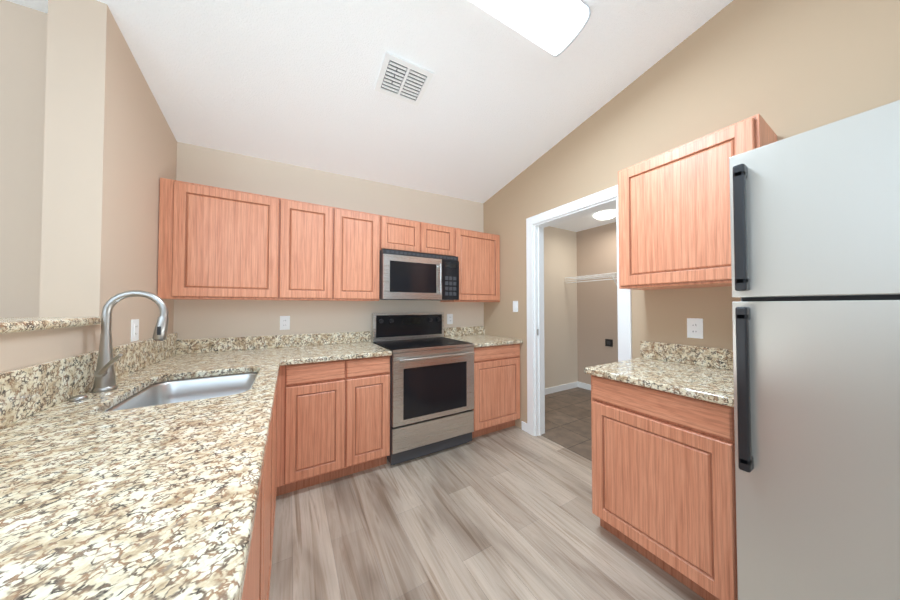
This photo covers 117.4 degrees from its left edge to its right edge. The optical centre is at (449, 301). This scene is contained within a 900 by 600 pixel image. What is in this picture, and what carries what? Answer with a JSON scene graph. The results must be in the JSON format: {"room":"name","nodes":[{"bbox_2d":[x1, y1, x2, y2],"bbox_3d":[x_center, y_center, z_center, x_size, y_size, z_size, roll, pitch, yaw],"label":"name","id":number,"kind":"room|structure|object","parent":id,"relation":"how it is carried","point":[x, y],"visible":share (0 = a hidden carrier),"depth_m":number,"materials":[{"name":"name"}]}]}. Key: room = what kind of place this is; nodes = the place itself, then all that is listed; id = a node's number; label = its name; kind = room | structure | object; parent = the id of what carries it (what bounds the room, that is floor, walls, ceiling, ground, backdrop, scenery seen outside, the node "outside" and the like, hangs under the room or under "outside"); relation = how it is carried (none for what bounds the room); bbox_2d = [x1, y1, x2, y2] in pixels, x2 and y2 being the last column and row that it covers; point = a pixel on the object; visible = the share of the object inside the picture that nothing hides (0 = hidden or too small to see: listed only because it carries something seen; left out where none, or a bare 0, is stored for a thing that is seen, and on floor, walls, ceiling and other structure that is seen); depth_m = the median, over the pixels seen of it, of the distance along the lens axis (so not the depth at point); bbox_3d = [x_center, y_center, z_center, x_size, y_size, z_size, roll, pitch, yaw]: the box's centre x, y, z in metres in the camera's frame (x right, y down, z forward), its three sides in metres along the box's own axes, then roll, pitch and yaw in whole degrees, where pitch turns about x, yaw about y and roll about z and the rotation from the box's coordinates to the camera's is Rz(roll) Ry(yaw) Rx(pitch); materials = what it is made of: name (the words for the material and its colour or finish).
{"room":"kitchen","nodes":[
{"label":"kitchen","id":0,"kind":"room"},
{"bbox_2d":[0,0,47,317],"bbox_3d":[-3.431,-0.342,0.329,3.838,3.200,0.120,1,-1,-30],"label":"wall","id":1,"kind":"structure","parent":0,"point":[23,43],"depth_m":1.19,"materials":[{"name":"beige paint"}]},
{"bbox_2d":[0,0,176,372],"bbox_3d":[-1.456,-0.331,0.915,0.162,3.200,2.344,1,-1,-30],"label":"wall","id":2,"kind":"structure","parent":0,"point":[110,151],"depth_m":1.19,"materials":[{"name":"beige paint"}]},
{"bbox_2d":[0,317,100,333],"bbox_3d":[-1.331,0.069,0.429,0.490,0.032,1.513,1,-1,-30],"label":"bar","id":3,"kind":"object","parent":2,"relation":"on","point":[9,325],"visible":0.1,"depth_m":0.92,"materials":[{"name":"beige stone"}]},
{"bbox_2d":[0,333,179,427],"bbox_3d":[-1.384,0.284,0.969,0.024,0.151,2.298,1,-1,-30],"label":"backsplash","id":4,"kind":"structure","parent":2,"relation":"attached to","point":[28,391],"depth_m":0.97,"materials":[{"name":"stone"}]},
{"bbox_2d":[131,319,138,341],"bbox_3d":[-1.684,0.156,1.465,0.008,0.116,0.072,1,-1,-30],"label":"outlet","id":5,"kind":"object","parent":2,"relation":"attached to","point":[134,329],"visible":1,"depth_m":1.46,"materials":[{"name":"white plastic"}]},
{"bbox_2d":[6,0,732,202],"bbox_3d":[-0.982,-1.750,-0.820,7.073,1.389,6.264,1,-1,-30],"label":"ceiling","id":6,"kind":"structure","parent":0,"point":[501,105],"depth_m":1.70,"materials":[{"name":"white paint"}]},
{"bbox_2d":[375,51,433,105],"bbox_3d":[-0.291,-1.379,1.719,0.300,0.012,0.250,-1,-10,-30],"label":"ceiling vent","id":7,"kind":"object","parent":6,"relation":"in","point":[402,79],"visible":1,"depth_m":1.70,"materials":[{"name":"white metal"}]},
{"bbox_2d":[469,0,590,56],"bbox_3d":[0.155,-1.471,1.227,1.220,0.079,0.242,-1,-10,-30],"label":"fluorescent ceiling light","id":8,"kind":"object","parent":6,"relation":"attached to","point":[554,28],"visible":1,"depth_m":1.41,"materials":[{"name":"white plastic"}]},
{"bbox_2d":[173,142,577,387],"bbox_3d":[-0.046,-0.287,3.169,5.050,3.200,0.120,1,-1,-30],"label":"wall","id":9,"kind":"structure","parent":0,"point":[198,319],"depth_m":2.56,"materials":[{"name":"beige paint"}]},
{"bbox_2d":[158,178,281,300],"bbox_3d":[-1.614,-0.390,1.992,0.640,0.760,0.322,1,-1,-30],"label":"upper cabinet","id":10,"kind":"object","parent":9,"relation":"attached to","point":[216,243],"depth_m":1.84,"materials":[{"name":"brown wood"}]},
{"bbox_2d":[180,331,370,353],"bbox_3d":[-1.355,0.309,2.305,1.363,0.151,0.020,1,-1,-30],"label":"backsplash","id":11,"kind":"structure","parent":9,"relation":"attached to","point":[274,341],"depth_m":2.22,"materials":[{"name":"stone"}]},
{"bbox_2d":[280,316,289,329],"bbox_3d":[-1.387,0.183,2.299,0.072,0.116,0.008,1,-1,-30],"label":"electrical outlet","id":12,"kind":"object","parent":9,"relation":"attached to","point":[284,322],"visible":1,"depth_m":2.30,"materials":[{"name":"white plastic"}]},
{"bbox_2d":[282,198,337,300],"bbox_3d":[-1.178,-0.385,2.247,0.370,0.760,0.322,1,-1,-30],"label":"upper cabinet","id":13,"kind":"object","parent":9,"relation":"attached to","point":[307,228],"depth_m":2.11,"materials":[{"name":"brown wood"}]},
{"bbox_2d":[334,208,381,300],"bbox_3d":[-0.855,-0.382,2.437,0.380,0.760,0.322,1,-1,-30],"label":"upper cabinet","id":14,"kind":"object","parent":9,"relation":"attached to","point":[357,234],"depth_m":2.30,"materials":[{"name":"brown wood"}]},
{"bbox_2d":[382,215,421,252],"bbox_3d":[-0.524,-0.602,2.635,0.382,0.311,0.322,1,-1,-30],"label":"upper cabinet","id":15,"kind":"object","parent":9,"relation":"attached to","point":[397,233],"depth_m":2.50,"materials":[{"name":"brown wood"}]},
{"bbox_2d":[379,249,458,300],"bbox_3d":[-0.328,-0.228,2.669,0.758,0.430,0.446,1,-1,-30],"label":"microwave","id":16,"kind":"object","parent":15,"relation":"attached to","point":[406,275],"visible":1,"depth_m":2.49,"materials":[{"name":"silver metal"}]},
{"bbox_2d":[422,222,457,256],"bbox_3d":[-0.196,-0.599,2.827,0.380,0.311,0.322,1,-1,-30],"label":"upper cabinet","id":17,"kind":"object","parent":9,"relation":"attached to","point":[436,239],"depth_m":2.70,"materials":[{"name":"brown wood"}]},
{"bbox_2d":[447,314,452,323],"bbox_3d":[0.001,0.204,3.111,0.072,0.116,0.008,1,-1,-30],"label":"electrical outlet","id":18,"kind":"object","parent":9,"relation":"attached to","point":[449,318],"visible":1,"depth_m":3.11,"materials":[{"name":"white plastic"}]},
{"bbox_2d":[444,326,484,336],"bbox_3d":[0.156,0.352,3.190,0.607,0.101,0.020,1,-1,-30],"label":"backsplash","id":19,"kind":"structure","parent":9,"relation":"attached to","point":[463,331],"depth_m":3.18,"materials":[{"name":"stone"}]},
{"bbox_2d":[440,228,499,301],"bbox_3d":[0.233,-0.369,3.074,0.607,0.760,0.322,1,-1,-30],"label":"upper cabinet","id":20,"kind":"object","parent":9,"relation":"attached to","point":[478,252],"depth_m":2.94,"materials":[{"name":"brown wood"}]},
{"bbox_2d":[545,381,577,394],"bbox_3d":[1.240,1.283,3.814,1.667,0.085,0.013,1,-1,-30],"label":"baseboard","id":21,"kind":"structure","parent":9,"relation":"attached to","point":[554,389],"depth_m":4.04,"materials":[{"name":"white wood"}]},
{"bbox_2d":[269,387,704,599],"bbox_3d":[-0.151,1.274,-0.392,8.800,0.060,6.064,1,-1,-30],"label":"floor","id":22,"kind":"structure","parent":0,"point":[505,514],"depth_m":1.52,"materials":[{"name":"wood"}]},
{"bbox_2d":[165,373,277,407],"bbox_3d":[-1.210,0.839,1.287,0.656,0.876,0.515,1,-1,-30],"label":"base cabinet","id":23,"kind":"object","parent":22,"relation":"on","point":[240,373],"depth_m":1.65,"materials":[{"name":"brown wood"}]},
{"bbox_2d":[156,348,271,373],"bbox_3d":[-1.449,0.393,1.796,0.390,0.034,0.801,1,-1,-30],"label":"countertop","id":24,"kind":"structure","parent":23,"relation":"on","point":[205,360],"depth_m":1.73,"materials":[{"name":"stone"}]},
{"bbox_2d":[241,429,272,599],"bbox_3d":[-0.680,0.822,0.383,0.656,0.876,0.541,1,-1,-30],"label":"base cabinet","id":25,"kind":"object","parent":22,"relation":"on","point":[256,586],"depth_m":0.73,"materials":[{"name":"brown wood"}]},
{"bbox_2d":[0,347,287,599],"bbox_3d":[-1.096,0.380,1.134,0.690,0.034,2.301,1,-1,-30],"label":"countertop","id":26,"kind":"structure","parent":25,"relation":"on","point":[98,501],"depth_m":0.50,"materials":[{"name":"stone"}]},
{"bbox_2d":[68,395,87,400],"bbox_3d":[-1.360,0.354,1.002,0.044,0.012,0.044,1,-1,-30],"label":"cap","id":27,"kind":"object","parent":26,"relation":"on","point":[78,397],"visible":0.98,"depth_m":0.99,"materials":[{"name":"silver metal"}]},
{"bbox_2d":[91,290,168,392],"bbox_3d":[-1.327,0.158,1.134,0.218,0.409,0.120,1,-1,-30],"label":"pull-down faucet","id":28,"kind":"object","parent":26,"relation":"on","point":[104,378],"visible":1,"depth_m":1.12,"materials":[{"name":"silver metal"}]},
{"bbox_2d":[106,373,257,410],"bbox_3d":[-1.126,0.492,1.218,0.460,0.180,0.606,1,-1,-30],"label":"undermount sink","id":29,"kind":"object","parent":26,"relation":"in","point":[174,391],"visible":0.15,"depth_m":1.41,"materials":[{"name":"silver metal"}]},
{"bbox_2d":[269,386,276,591],"bbox_3d":[-0.948,0.830,0.840,0.656,0.876,0.520,1,-1,-30],"label":"base cabinet","id":30,"kind":"object","parent":22,"relation":"on","point":[273,424],"depth_m":1.27,"materials":[{"name":"brown wood"}]},
{"bbox_2d":[276,356,389,495],"bbox_3d":[-0.938,0.856,2.185,0.753,0.875,0.631,1,-1,-30],"label":"base cabinet","id":31,"kind":"object","parent":22,"relation":"on","point":[333,419],"visible":0.9,"depth_m":1.90,"materials":[{"name":"brown wood"}]},
{"bbox_2d":[280,342,391,364],"bbox_3d":[-0.881,0.400,2.147,0.704,0.034,0.769,1,-1,-30],"label":"countertop","id":32,"kind":"structure","parent":31,"relation":"on","point":[344,351],"depth_m":2.03,"materials":[{"name":"stone"}]},
{"bbox_2d":[372,312,474,464],"bbox_3d":[-0.254,0.708,2.525,0.759,1.185,0.688,1,-1,-30],"label":"electric range","id":33,"kind":"object","parent":22,"relation":"on","point":[431,388],"visible":0.96,"depth_m":2.30,"materials":[{"name":"silver metal"}]},
{"bbox_2d":[472,344,519,437],"bbox_3d":[0.311,0.870,2.917,0.607,0.875,0.631,1,-1,-30],"label":"base cabinet","id":34,"kind":"object","parent":22,"relation":"on","point":[496,388],"visible":0.6,"depth_m":2.64,"materials":[{"name":"brown wood"}]},
{"bbox_2d":[445,334,522,347],"bbox_3d":[0.317,0.415,2.914,0.607,0.034,0.657,1,-1,-30],"label":"countertop","id":35,"kind":"structure","parent":34,"relation":"on","point":[482,340],"depth_m":2.75,"materials":[{"name":"stone"}]},
{"bbox_2d":[591,375,737,599],"bbox_3d":[1.186,0.842,1.423,0.607,0.875,0.588,1,-1,-30],"label":"base cabinet","id":36,"kind":"object","parent":22,"relation":"on","point":[663,483],"visible":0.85,"depth_m":1.21,"materials":[{"name":"brown wood"}]},
{"bbox_2d":[584,357,733,406],"bbox_3d":[1.175,0.386,1.426,0.632,0.034,0.610,1,-1,-30],"label":"countertop","id":37,"kind":"structure","parent":36,"relation":"on","point":[711,384],"depth_m":1.33,"materials":[{"name":"stone"}]},
{"bbox_2d":[551,206,615,231],"bbox_3d":[1.853,-1.151,2.974,1.827,0.080,2.164,1,-1,-30],"label":"ceiling","id":38,"kind":"structure","parent":0,"point":[583,222],"depth_m":3.81,"materials":[{"name":"white paint"}]},
{"bbox_2d":[593,210,615,219],"bbox_3d":[1.968,-1.068,3.455,0.280,0.066,0.280,1,-1,-30],"label":"ceiling light","id":39,"kind":"object","parent":38,"relation":"attached to","point":[606,215],"visible":0.94,"depth_m":3.39,"materials":[{"name":"white glass"}]},
{"bbox_2d":[576,222,617,384],"bbox_3d":[2.589,0.017,3.383,0.120,2.600,2.164,1,-1,-30],"label":"wall","id":40,"kind":"structure","parent":0,"point":[597,318],"depth_m":4.02,"materials":[{"name":"beige paint"}]},
{"bbox_2d":[578,382,590,389],"bbox_3d":[2.500,1.274,3.376,0.016,0.085,2.044,1,-1,-30],"label":"baseboard","id":41,"kind":"structure","parent":40,"relation":"attached to","point":[582,385],"depth_m":4.15,"materials":[{"name":"white wood"}]},
{"bbox_2d":[564,272,616,284],"bbox_3d":[2.370,-0.200,3.331,0.312,0.338,2.029,1,-1,-30],"label":"wire shelf","id":42,"kind":"object","parent":40,"relation":"attached to","point":[603,276],"visible":0.33,"depth_m":3.81,"materials":[{"name":"white metal"}]},
{"bbox_2d":[605,339,612,346],"bbox_3d":[2.231,0.586,3.844,0.019,0.100,0.100,1,-1,-30],"label":"outlet","id":43,"kind":"object","parent":40,"relation":"attached to","point":[608,342],"visible":1,"depth_m":3.83,"materials":[{"name":"black plastic"}]},
{"bbox_2d":[483,0,899,428],"bbox_3d":[1.974,-0.633,0.832,0.120,3.800,5.964,1,-1,-30],"label":"wall","id":44,"kind":"structure","parent":0,"point":[784,69],"depth_m":1.57,"materials":[{"name":"beige paint"}]},
{"bbox_2d":[513,301,517,311],"bbox_3d":[0.688,0.057,2.884,0.010,0.116,0.072,1,-1,-30],"label":"light switch","id":45,"kind":"object","parent":44,"relation":"attached to","point":[515,306],"visible":1,"depth_m":2.88,"materials":[{"name":"white plastic"}]},
{"bbox_2d":[526,185,631,435],"bbox_3d":[1.069,0.231,2.347,0.143,2.132,0.964,1,-1,-30],"label":"door frame","id":46,"kind":"structure","parent":44,"relation":"attached to","point":[536,225],"depth_m":2.65,"materials":[{"name":"white wood"}]},
{"bbox_2d":[640,341,732,369],"bbox_3d":[1.439,0.317,1.582,0.020,0.109,0.604,1,-1,-30],"label":"backsplash","id":47,"kind":"structure","parent":44,"relation":"attached to","point":[720,358],"depth_m":1.61,"materials":[{"name":"stone"}]},
{"bbox_2d":[687,318,702,338],"bbox_3d":[1.436,0.160,1.606,0.008,0.116,0.072,1,-1,-30],"label":"outlet","id":48,"kind":"object","parent":44,"relation":"attached to","point":[694,327],"visible":1,"depth_m":1.60,"materials":[{"name":"white plastic"}]},
{"bbox_2d":[618,114,776,289],"bbox_3d":[1.315,-0.445,1.510,0.322,0.730,0.595,1,-1,-30],"label":"upper cabinet","id":49,"kind":"object","parent":44,"relation":"attached to","point":[674,228],"visible":0.75,"depth_m":1.41,"materials":[{"name":"brown wood"}]}
]}

